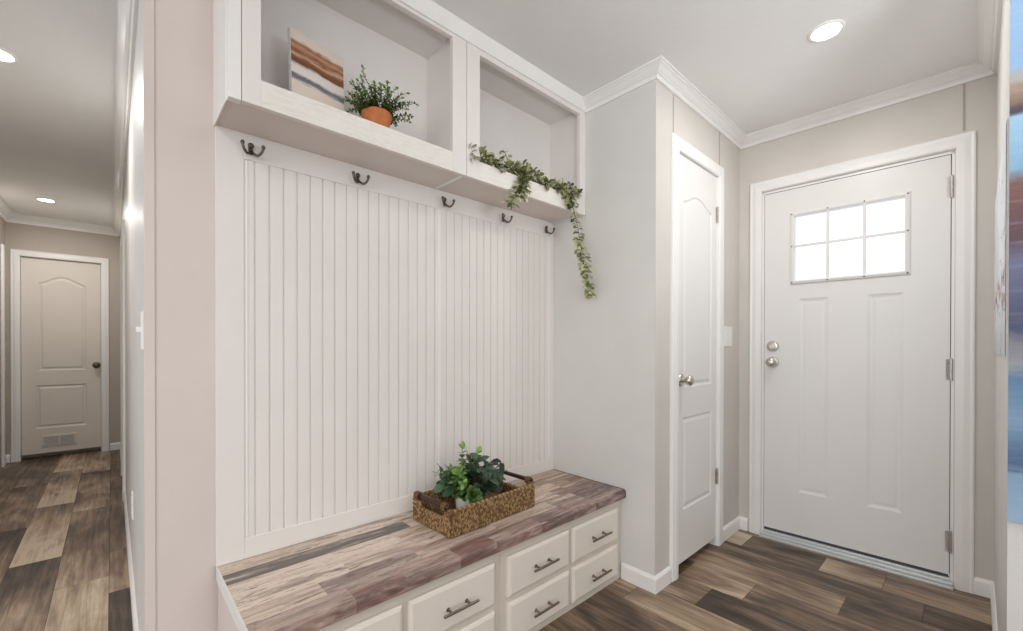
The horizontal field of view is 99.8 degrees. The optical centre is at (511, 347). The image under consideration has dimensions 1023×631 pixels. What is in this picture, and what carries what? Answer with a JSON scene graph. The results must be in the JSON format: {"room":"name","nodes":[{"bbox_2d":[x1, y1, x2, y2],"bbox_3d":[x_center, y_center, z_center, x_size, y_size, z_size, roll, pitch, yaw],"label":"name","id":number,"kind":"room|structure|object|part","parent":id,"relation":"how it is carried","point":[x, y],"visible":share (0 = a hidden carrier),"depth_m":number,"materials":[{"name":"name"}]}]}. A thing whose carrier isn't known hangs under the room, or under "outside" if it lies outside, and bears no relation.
{"room":"entryway","nodes":[
{"label":"entryway","id":0,"kind":"room"},
{"bbox_2d":[0,217,5,468],"bbox_3d":[-3.832,-0.088,2.924,0.100,2.460,3.500,0,0,-43],"label":"wall","id":1,"kind":"structure","parent":0,"point":[2,222],"depth_m":4.07,"materials":[{"name":"beige paint"}]},
{"bbox_2d":[1,244,5,467],"bbox_3d":[-4.845,0.076,4.103,0.018,2.120,0.065,0,0,-43],"label":"trim","id":2,"kind":"structure","parent":1,"relation":"attached to","point":[2,245],"depth_m":4.08,"materials":[{"name":"white paint"}]},
{"bbox_2d":[5,455,9,464],"bbox_3d":[-4.922,1.096,4.196,0.028,0.078,0.160,0,0,-43],"label":"baseboard","id":3,"kind":"structure","parent":1,"relation":"attached to","point":[7,457],"depth_m":4.25,"materials":[{"name":"white paint"}]},
{"bbox_2d":[22,447,100,457],"bbox_3d":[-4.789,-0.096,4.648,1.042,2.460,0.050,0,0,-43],"label":"threshold","id":4,"kind":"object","parent":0,"point":[93,448],"depth_m":4.60,"materials":[{"name":"wood"}]},
{"bbox_2d":[5,222,120,461],"bbox_3d":[-4.711,-0.096,4.564,1.042,2.460,0.100,0,0,-43],"label":"wall","id":5,"kind":"structure","parent":0,"point":[17,236],"depth_m":4.61,"materials":[{"name":"beige paint"}]},
{"bbox_2d":[10,249,108,461],"bbox_3d":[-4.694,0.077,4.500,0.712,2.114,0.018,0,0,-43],"label":"trim","id":6,"kind":"structure","parent":5,"relation":"attached to","point":[14,253],"depth_m":4.30,"materials":[{"name":"white paint"}]},
{"bbox_2d":[21,257,100,455],"bbox_3d":[-4.703,0.085,4.510,0.578,1.998,0.100,0,0,-43],"label":"door","id":7,"kind":"structure","parent":5,"relation":"in","point":[61,300],"depth_m":4.51,"materials":[{"name":"white paint"}]},
{"bbox_2d":[42,432,75,446],"bbox_3d":[-4.729,0.959,4.504,0.250,0.114,0.010,0,0,-43],"label":"vent grille","id":8,"kind":"object","parent":7,"relation":"attached to","point":[49,439],"depth_m":4.50,"materials":[{"name":"metal"}]},
{"bbox_2d":[121,0,143,630],"bbox_3d":[-2.721,-0.088,3.111,0.100,2.460,4.737,0,0,-43],"label":"wall","id":9,"kind":"structure","parent":0,"point":[132,213],"depth_m":1.79,"materials":[{"name":"paint"}]},
{"bbox_2d":[0,0,138,236],"bbox_3d":[-2.948,-1.275,2.785,1.011,0.085,4.897,0,0,-43],"label":"trim","id":10,"kind":"structure","parent":9,"relation":"attached to","point":[126,11],"depth_m":2.46,"materials":[{"name":"white paint"}]},
{"bbox_2d":[110,442,120,460],"bbox_3d":[-3.969,1.097,4.321,0.090,0.078,1.274,0,0,-43],"label":"baseboard","id":11,"kind":"structure","parent":9,"relation":"attached to","point":[113,446],"depth_m":4.77,"materials":[{"name":"white paint"}]},
{"bbox_2d":[120,220,125,500],"bbox_3d":[-3.192,0.094,3.533,0.018,2.092,0.924,0,0,-43],"label":"trim","id":12,"kind":"structure","parent":9,"relation":"attached to","point":[122,239],"depth_m":3.20,"materials":[{"name":"white paint"}]},
{"bbox_2d":[123,491,138,630],"bbox_3d":[-1.913,1.107,2.286,0.181,0.078,2.643,0,0,-43],"label":"baseboard","id":13,"kind":"structure","parent":9,"relation":"attached to","point":[130,565],"depth_m":2.09,"materials":[{"name":"white paint"}]},
{"bbox_2d":[131,491,132,519],"bbox_3d":[-1.801,0.747,2.043,0.007,0.118,0.072,0,0,-43],"label":"power outlet","id":14,"kind":"object","parent":9,"relation":"attached to","point":[132,491],"visible":0.99,"depth_m":2.03,"materials":[{"name":"plastic"}]},
{"bbox_2d":[136,311,143,349],"bbox_3d":[-1.178,-0.055,1.363,0.017,0.120,0.072,0,0,-43],"label":"light switch","id":15,"kind":"object","parent":9,"relation":"attached to","point":[138,329],"visible":1,"depth_m":1.34,"materials":[{"name":"plastic"}]},
{"bbox_3d":[-1.173,-0.055,1.366,0.005,0.120,0.072,0,0,-43],"label":"plate","id":16,"kind":"part","parent":15,"relation":"part of","materials":[{"name":"plastic"}]},
{"bbox_2d":[218,586,237,630],"bbox_3d":[-0.788,0.949,1.227,0.015,0.404,0.430,0,0,-43],"label":"trim","id":17,"kind":"structure","parent":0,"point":[226,622],"depth_m":1.31,"materials":[{"name":"wood"}]},
{"bbox_2d":[143,0,549,630],"bbox_3d":[-0.021,-0.082,2.317,2.978,2.460,0.100,0,0,-43],"label":"wall","id":18,"kind":"structure","parent":0,"point":[185,507],"depth_m":1.33,"materials":[{"name":"paint"}]},
{"bbox_2d":[143,0,155,630],"bbox_3d":[-1.077,-0.049,1.281,0.025,2.400,0.026,0,0,-43],"label":"trim","id":19,"kind":"structure","parent":18,"relation":"attached to","point":[148,5],"depth_m":1.27,"materials":[{"name":"wood"}]},
{"bbox_2d":[213,0,466,188],"bbox_3d":[-0.570,-1.008,1.574,0.832,0.601,0.236,0,0,-43],"label":"wall shelf","id":20,"kind":"object","parent":18,"relation":"attached to","point":[395,43],"visible":0.94,"depth_m":1.60,"materials":[{"name":"white paint"}]},
{"bbox_2d":[287,27,343,110],"bbox_3d":[-0.664,-0.912,1.474,0.031,0.258,0.192,0,0,35],"label":"canvas","id":21,"kind":"object","parent":20,"relation":"in","point":[315,72],"visible":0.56,"depth_m":1.46},
{"bbox_3d":[-0.571,-0.720,1.579,0.826,0.016,0.203,0,0,-43],"label":"panel","id":22,"kind":"part","parent":20,"relation":"part of","materials":[{"name":"white wood"}]},
{"bbox_3d":[-0.491,-0.747,1.501,0.681,0.078,0.020,0,0,-43],"label":"rail","id":23,"kind":"part","parent":20,"relation":"part of","materials":[{"name":"white wood"}]},
{"bbox_2d":[344,64,418,127],"bbox_3d":[-0.488,-0.881,1.584,0.265,0.194,0.270,0,0,-27],"label":"potted herb","id":24,"kind":"object","parent":20,"relation":"in","point":[370,110],"visible":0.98,"depth_m":1.54,"materials":[{"name":"plant"}]},
{"bbox_2d":[361,106,391,127],"bbox_3d":[-0.493,-0.819,1.574,0.109,0.070,0.109,0,0,-43],"label":"pot","id":25,"kind":"object","parent":24,"relation":"attached to","point":[380,115],"depth_m":1.53,"materials":[{"name":"ceramic"}]},
{"bbox_2d":[215,125,553,566],"bbox_3d":[-0.354,-0.007,1.931,1.622,1.418,0.012,0,0,-43],"label":"beadboard panel","id":26,"kind":"object","parent":18,"relation":"attached to","point":[375,329],"visible":0.91,"depth_m":1.69,"materials":[{"name":"white paint"}]},
{"bbox_2d":[240,139,265,156],"bbox_3d":[-0.858,-0.659,1.424,0.072,0.047,0.042,0,0,-43],"label":"coat hook","id":27,"kind":"object","parent":26,"relation":"attached to","point":[250,145],"visible":1,"depth_m":1.43,"materials":[{"name":"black metal"}]},
{"bbox_2d":[352,171,369,184],"bbox_3d":[-0.591,-0.659,1.673,0.072,0.047,0.042,0,0,-43],"label":"coat hook","id":28,"kind":"object","parent":26,"relation":"attached to","point":[356,178],"visible":1,"depth_m":1.68,"materials":[{"name":"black metal"}]},
{"bbox_3d":[-0.337,-0.672,1.944,1.509,0.088,0.011,0,0,-43],"label":"rail","id":29,"kind":"part","parent":26,"relation":"part of","materials":[{"name":"white paint"}]},
{"bbox_3d":[-0.339,0.668,1.950,1.509,0.068,0.011,0,0,-43],"label":"rail","id":30,"kind":"part","parent":26,"relation":"part of","materials":[{"name":"white paint"}]},
{"bbox_2d":[441,196,454,207],"bbox_3d":[-0.294,-0.660,1.948,0.072,0.047,0.042,0,0,-43],"label":"coat hook","id":31,"kind":"object","parent":26,"relation":"attached to","point":[444,199],"visible":1,"depth_m":1.95,"materials":[{"name":"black metal"}]},
{"bbox_2d":[502,213,512,222],"bbox_3d":[-0.031,-0.661,2.192,0.072,0.047,0.042,0,0,-43],"label":"coat hook","id":32,"kind":"object","parent":26,"relation":"attached to","point":[503,214],"visible":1,"depth_m":2.20,"materials":[{"name":"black metal"}]},
{"bbox_2d":[545,226,554,233],"bbox_3d":[0.208,-0.662,2.413,0.072,0.047,0.042,0,0,-43],"label":"coat hook","id":33,"kind":"object","parent":26,"relation":"attached to","point":[546,227],"visible":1,"depth_m":2.42,"materials":[{"name":"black metal"}]},
{"bbox_2d":[438,42,585,223],"bbox_3d":[0.027,-1.010,2.128,0.792,0.601,0.236,0,0,-43],"label":"wall shelf","id":34,"kind":"object","parent":18,"relation":"attached to","point":[507,110],"visible":0.7,"depth_m":2.19,"materials":[{"name":"white paint"}]},
{"bbox_3d":[0.025,-0.722,2.132,0.790,0.016,0.203,0,0,-43],"label":"panel","id":35,"kind":"part","parent":34,"relation":"part of","materials":[{"name":"white wood"}]},
{"bbox_3d":[0.107,-0.748,2.056,0.676,0.078,0.020,0,0,-43],"label":"rail","id":36,"kind":"part","parent":34,"relation":"part of","materials":[{"name":"white wood"}]},
{"bbox_2d":[469,144,596,298],"bbox_3d":[0.105,-0.575,2.045,0.782,0.642,0.154,0,0,-37],"label":"ivy garland","id":37,"kind":"object","parent":34,"relation":"on","point":[519,168],"visible":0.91,"depth_m":2.07,"materials":[{"name":"green plant"}]},
{"bbox_2d":[0,0,977,226],"bbox_3d":[-1.249,-1.332,0.608,7.200,0.050,10.800,0,0,-43],"label":"ceiling","id":38,"kind":"structure","parent":0,"point":[756,61],"depth_m":1.93,"materials":[{"name":"white paint"}]},
{"bbox_2d":[0,48,18,62],"bbox_3d":[-2.294,-1.310,1.917,0.132,0.007,0.132,0,0,-43],"label":"recessed light","id":39,"kind":"object","parent":38,"relation":"in","point":[6,56],"visible":1,"depth_m":1.94,"materials":[{"name":"white paint"}]},
{"bbox_2d":[35,197,56,202],"bbox_3d":[-4.164,-1.319,3.851,0.132,0.007,0.132,0,0,-43],"label":"recessed light","id":40,"kind":"object","parent":38,"relation":"in","point":[36,198],"visible":1,"depth_m":3.85,"materials":[{"name":"white paint"}]},
{"bbox_2d":[807,19,845,42],"bbox_3d":[1.300,-1.305,1.778,0.128,0.007,0.128,0,0,-43],"label":"recessed light","id":41,"kind":"object","parent":38,"relation":"in","point":[827,30],"visible":1,"depth_m":1.77,"materials":[{"name":"white paint"}]},
{"bbox_2d":[0,449,991,630],"bbox_3d":[-1.252,1.183,0.618,7.200,0.060,10.800,0,0,-43],"label":"floor","id":42,"kind":"structure","parent":0,"point":[64,558],"depth_m":2.08,"materials":[{"name":"brown wood"}]},
{"bbox_2d":[317,552,498,630],"bbox_3d":[-0.471,0.949,1.480,0.796,0.404,0.494,0,0,-43],"label":"base cabinet","id":43,"kind":"object","parent":42,"relation":"on","point":[466,598],"visible":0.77,"depth_m":1.42,"materials":[{"name":"beige paint"}]},
{"bbox_3d":[-0.467,0.866,1.202,0.357,0.154,0.018,0,0,-43],"label":"drawer","id":44,"kind":"part","parent":43,"relation":"part of","materials":[{"name":"beige paint"}]},
{"bbox_2d":[216,469,625,630],"bbox_3d":[-0.189,0.724,1.755,1.622,0.043,0.474,0,0,-43],"label":"bench top","id":45,"kind":"structure","parent":43,"relation":"on","point":[316,584],"depth_m":1.43,"materials":[{"name":"brown wood"}]},
{"bbox_2d":[413,468,534,538],"bbox_3d":[-0.149,0.639,1.831,0.262,0.124,0.490,0,0,45],"label":"wicker tray","id":46,"kind":"object","parent":45,"relation":"on","point":[439,513],"visible":0.77,"depth_m":1.73,"materials":[{"name":"brown wicker"}]},
{"bbox_3d":[-0.312,0.591,1.668,0.226,0.018,0.018,0,0,45],"label":"handle","id":47,"kind":"part","parent":46,"relation":"part of","materials":[{"name":"brown wood"}]},
{"bbox_2d":[431,441,506,508],"bbox_3d":[-0.181,0.541,1.826,0.304,0.292,0.262,0,0,24],"label":"succulent arrangement","id":48,"kind":"object","parent":46,"relation":"on","point":[455,481],"visible":0.99,"depth_m":1.78,"materials":[{"name":"green plant"}]},
{"bbox_3d":[-0.179,0.650,1.809,0.114,0.075,0.114,0,0,-43],"label":"pot","id":49,"kind":"part","parent":48,"relation":"part of","materials":[{"name":"white ceramic"}]},
{"bbox_3d":[0.013,0.590,1.993,0.226,0.018,0.018,0,0,45],"label":"handle","id":50,"kind":"part","parent":46,"relation":"part of","materials":[{"name":"brown wood"}]},
{"bbox_3d":[-0.192,0.865,1.458,0.353,0.154,0.018,0,0,-43],"label":"drawer","id":51,"kind":"part","parent":43,"relation":"part of","materials":[{"name":"beige paint"}]},
{"bbox_3d":[-0.172,0.869,1.443,0.140,0.014,0.033,0,0,-43],"label":"drawer pull","id":52,"kind":"part","parent":43,"relation":"part of","materials":[{"name":"metal"}]},
{"bbox_3d":[-0.192,1.042,1.459,0.353,0.153,0.018,0,0,-43],"label":"drawer","id":53,"kind":"part","parent":43,"relation":"part of","materials":[{"name":"beige paint"}]},
{"bbox_2d":[499,500,620,630],"bbox_3d":[0.117,0.947,2.025,0.806,0.404,0.494,0,0,-43],"label":"base cabinet","id":54,"kind":"object","parent":42,"relation":"on","point":[544,576],"visible":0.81,"depth_m":1.81,"materials":[{"name":"beige paint"}]},
{"bbox_3d":[0.116,0.864,1.743,0.357,0.154,0.018,0,0,-43],"label":"drawer","id":55,"kind":"part","parent":54,"relation":"part of","materials":[{"name":"beige paint"}]},
{"bbox_3d":[0.115,1.041,1.744,0.357,0.153,0.018,0,0,-43],"label":"drawer","id":56,"kind":"part","parent":54,"relation":"part of","materials":[{"name":"beige paint"}]},
{"bbox_3d":[0.135,0.868,1.728,0.140,0.014,0.033,0,0,-43],"label":"drawer pull","id":57,"kind":"part","parent":54,"relation":"part of","materials":[{"name":"metal"}]},
{"bbox_3d":[0.135,1.045,1.728,0.140,0.014,0.033,0,0,-43],"label":"drawer pull","id":58,"kind":"part","parent":54,"relation":"part of","materials":[{"name":"metal"}]},
{"bbox_3d":[0.392,0.863,1.999,0.349,0.154,0.018,0,0,-43],"label":"drawer","id":59,"kind":"part","parent":54,"relation":"part of","materials":[{"name":"beige paint"}]},
{"bbox_3d":[0.392,1.040,2.000,0.349,0.153,0.018,0,0,-43],"label":"drawer","id":60,"kind":"part","parent":54,"relation":"part of","materials":[{"name":"beige paint"}]},
{"bbox_3d":[0.411,0.868,1.984,0.140,0.014,0.033,0,0,-43],"label":"drawer pull","id":61,"kind":"part","parent":54,"relation":"part of","materials":[{"name":"metal"}]},
{"bbox_3d":[0.411,1.044,1.985,0.140,0.014,0.033,0,0,-43],"label":"drawer pull","id":62,"kind":"part","parent":54,"relation":"part of","materials":[{"name":"metal"}]},
{"bbox_2d":[554,80,655,576],"bbox_3d":[0.492,-0.082,2.287,0.100,2.460,0.642,0,0,-43],"label":"wall","id":63,"kind":"structure","parent":0,"point":[604,344],"depth_m":2.18,"materials":[{"name":"paint"}]},
{"bbox_2d":[398,0,585,111],"bbox_3d":[-0.255,-1.284,1.797,1.654,0.052,0.194,0,0,-43],"label":"trim","id":64,"kind":"structure","parent":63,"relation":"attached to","point":[429,9],"depth_m":1.84,"materials":[{"name":"white paint"}]},
{"bbox_2d":[621,562,670,594],"bbox_3d":[0.663,1.110,2.125,0.150,0.078,0.187,0,0,-43],"label":"baseboard","id":65,"kind":"structure","parent":63,"relation":"attached to","point":[653,584],"depth_m":2.06,"materials":[{"name":"white paint"}]},
{"bbox_2d":[583,0,1002,149],"bbox_3d":[2.577,-1.274,0.694,1.207,0.058,5.321,0,0,-43],"label":"trim","id":66,"kind":"structure","parent":63,"relation":"attached to","point":[659,69],"depth_m":2.15,"materials":[{"name":"white paint"}]},
{"bbox_2d":[655,80,739,575],"bbox_3d":[1.030,-0.082,2.416,1.064,2.460,0.101,0,0,-43],"label":"wall","id":67,"kind":"structure","parent":0,"point":[689,126],"depth_m":2.12,"materials":[{"name":"beige paint"}]},
{"bbox_2d":[673,94,719,164],"bbox_3d":[1.005,-0.051,2.324,0.573,2.400,0.002,0,0,-43],"label":"trim","id":68,"kind":"structure","parent":67,"relation":"attached to","point":[673,94],"depth_m":2.13,"materials":[{"name":"beige paint"}]},
{"bbox_2d":[670,132,723,581],"bbox_3d":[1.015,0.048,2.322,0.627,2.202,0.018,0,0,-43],"label":"trim","id":69,"kind":"structure","parent":67,"relation":"attached to","point":[678,145],"depth_m":2.14,"materials":[{"name":"white paint"}]},
{"bbox_2d":[679,154,718,563],"bbox_3d":[1.023,0.059,2.321,0.493,2.084,0.100,0,0,-43],"label":"door","id":70,"kind":"structure","parent":67,"relation":"in","point":[698,209],"depth_m":2.32,"materials":[{"name":"white paint"}]},
{"bbox_3d":[0.886,0.164,2.165,0.054,0.054,0.056,0,0,-43],"label":"knob","id":71,"kind":"part","parent":70,"relation":"part of","materials":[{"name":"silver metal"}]},
{"bbox_2d":[724,326,731,346],"bbox_3d":[1.313,-0.067,2.606,0.118,0.122,0.008,0,0,-43],"label":"light switch","id":72,"kind":"object","parent":67,"relation":"attached to","point":[727,330],"visible":0.96,"depth_m":2.59,"materials":[{"name":"plastic"}]},
{"bbox_2d":[723,516,747,541],"bbox_3d":[1.362,1.109,2.625,0.281,0.078,0.054,0,0,-43],"label":"baseboard","id":73,"kind":"structure","parent":67,"relation":"attached to","point":[739,522],"depth_m":2.67,"materials":[{"name":"white paint"}]},
{"bbox_2d":[739,74,996,585],"bbox_3d":[1.714,-0.082,2.561,2.020,2.460,0.130,0,0,45],"label":"wall","id":74,"kind":"structure","parent":0,"point":[936,115],"depth_m":2.11,"materials":[{"name":"beige paint"}]},
{"bbox_2d":[759,528,953,590],"bbox_3d":[1.859,1.129,2.389,0.826,0.040,0.175,0,0,45],"label":"threshold","id":75,"kind":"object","parent":74,"relation":"attached to","point":[938,580],"depth_m":2.29,"materials":[{"name":"metal"}]},
{"bbox_2d":[764,154,953,576],"bbox_3d":[1.824,0.086,2.344,0.809,2.042,0.106,0,0,45],"label":"door","id":76,"kind":"structure","parent":74,"relation":"in","point":[858,369],"depth_m":2.30,"materials":[{"name":"white paint"}]},
{"bbox_3d":[1.554,0.086,2.576,0.054,0.054,0.056,0,0,45],"label":"knob","id":77,"kind":"part","parent":76,"relation":"part of","materials":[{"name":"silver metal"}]},
{"bbox_2d":[749,130,975,593],"bbox_3d":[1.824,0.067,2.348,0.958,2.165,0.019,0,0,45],"label":"trim","id":78,"kind":"structure","parent":74,"relation":"attached to","point":[964,144],"depth_m":2.04,"materials":[{"name":"white paint"}]},
{"bbox_2d":[963,84,964,130],"bbox_3d":[2.144,-1.139,2.039,0.008,0.221,0.002,0,0,45],"label":"trim","id":79,"kind":"structure","parent":74,"relation":"attached to","point":[963,84],"depth_m":2.04,"materials":[{"name":"beige paint"}]},
{"bbox_2d":[994,0,1022,630],"bbox_3d":[1.855,-0.077,1.554,1.194,2.460,0.120,0,0,-43],"label":"wall","id":80,"kind":"structure","parent":0,"point":[1008,535],"depth_m":1.39,"materials":[{"name":"paint"}]},
{"bbox_2d":[994,119,1008,355],"bbox_3d":[1.761,-0.307,1.552,1.045,0.660,0.006,0,0,-43],"label":"canvas","id":81,"kind":"object","parent":80,"relation":"attached to","point":[1001,201],"visible":1,"depth_m":1.35},
{"bbox_3d":[2.800,-0.069,-0.254,0.120,2.460,3.818,0,0,-43],"label":"wall","id":82,"kind":"structure","parent":0,"visible":0},
{"bbox_2d":[974,577,997,630],"bbox_3d":[3.074,1.120,0.200,1.159,0.078,3.903,0,0,-43],"label":"baseboard","id":83,"kind":"structure","parent":82,"relation":"attached to","point":[982,587],"depth_m":1.98,"materials":[{"name":"white paint"}]},
{"bbox_2d":[1007,0,1022,523],"bbox_3d":[1.643,-0.246,0.895,0.012,1.450,0.800,0,0,-43],"label":"canvas","id":84,"kind":"object","parent":82,"relation":"attached to","point":[1015,196],"visible":1,"depth_m":1.18}
]}

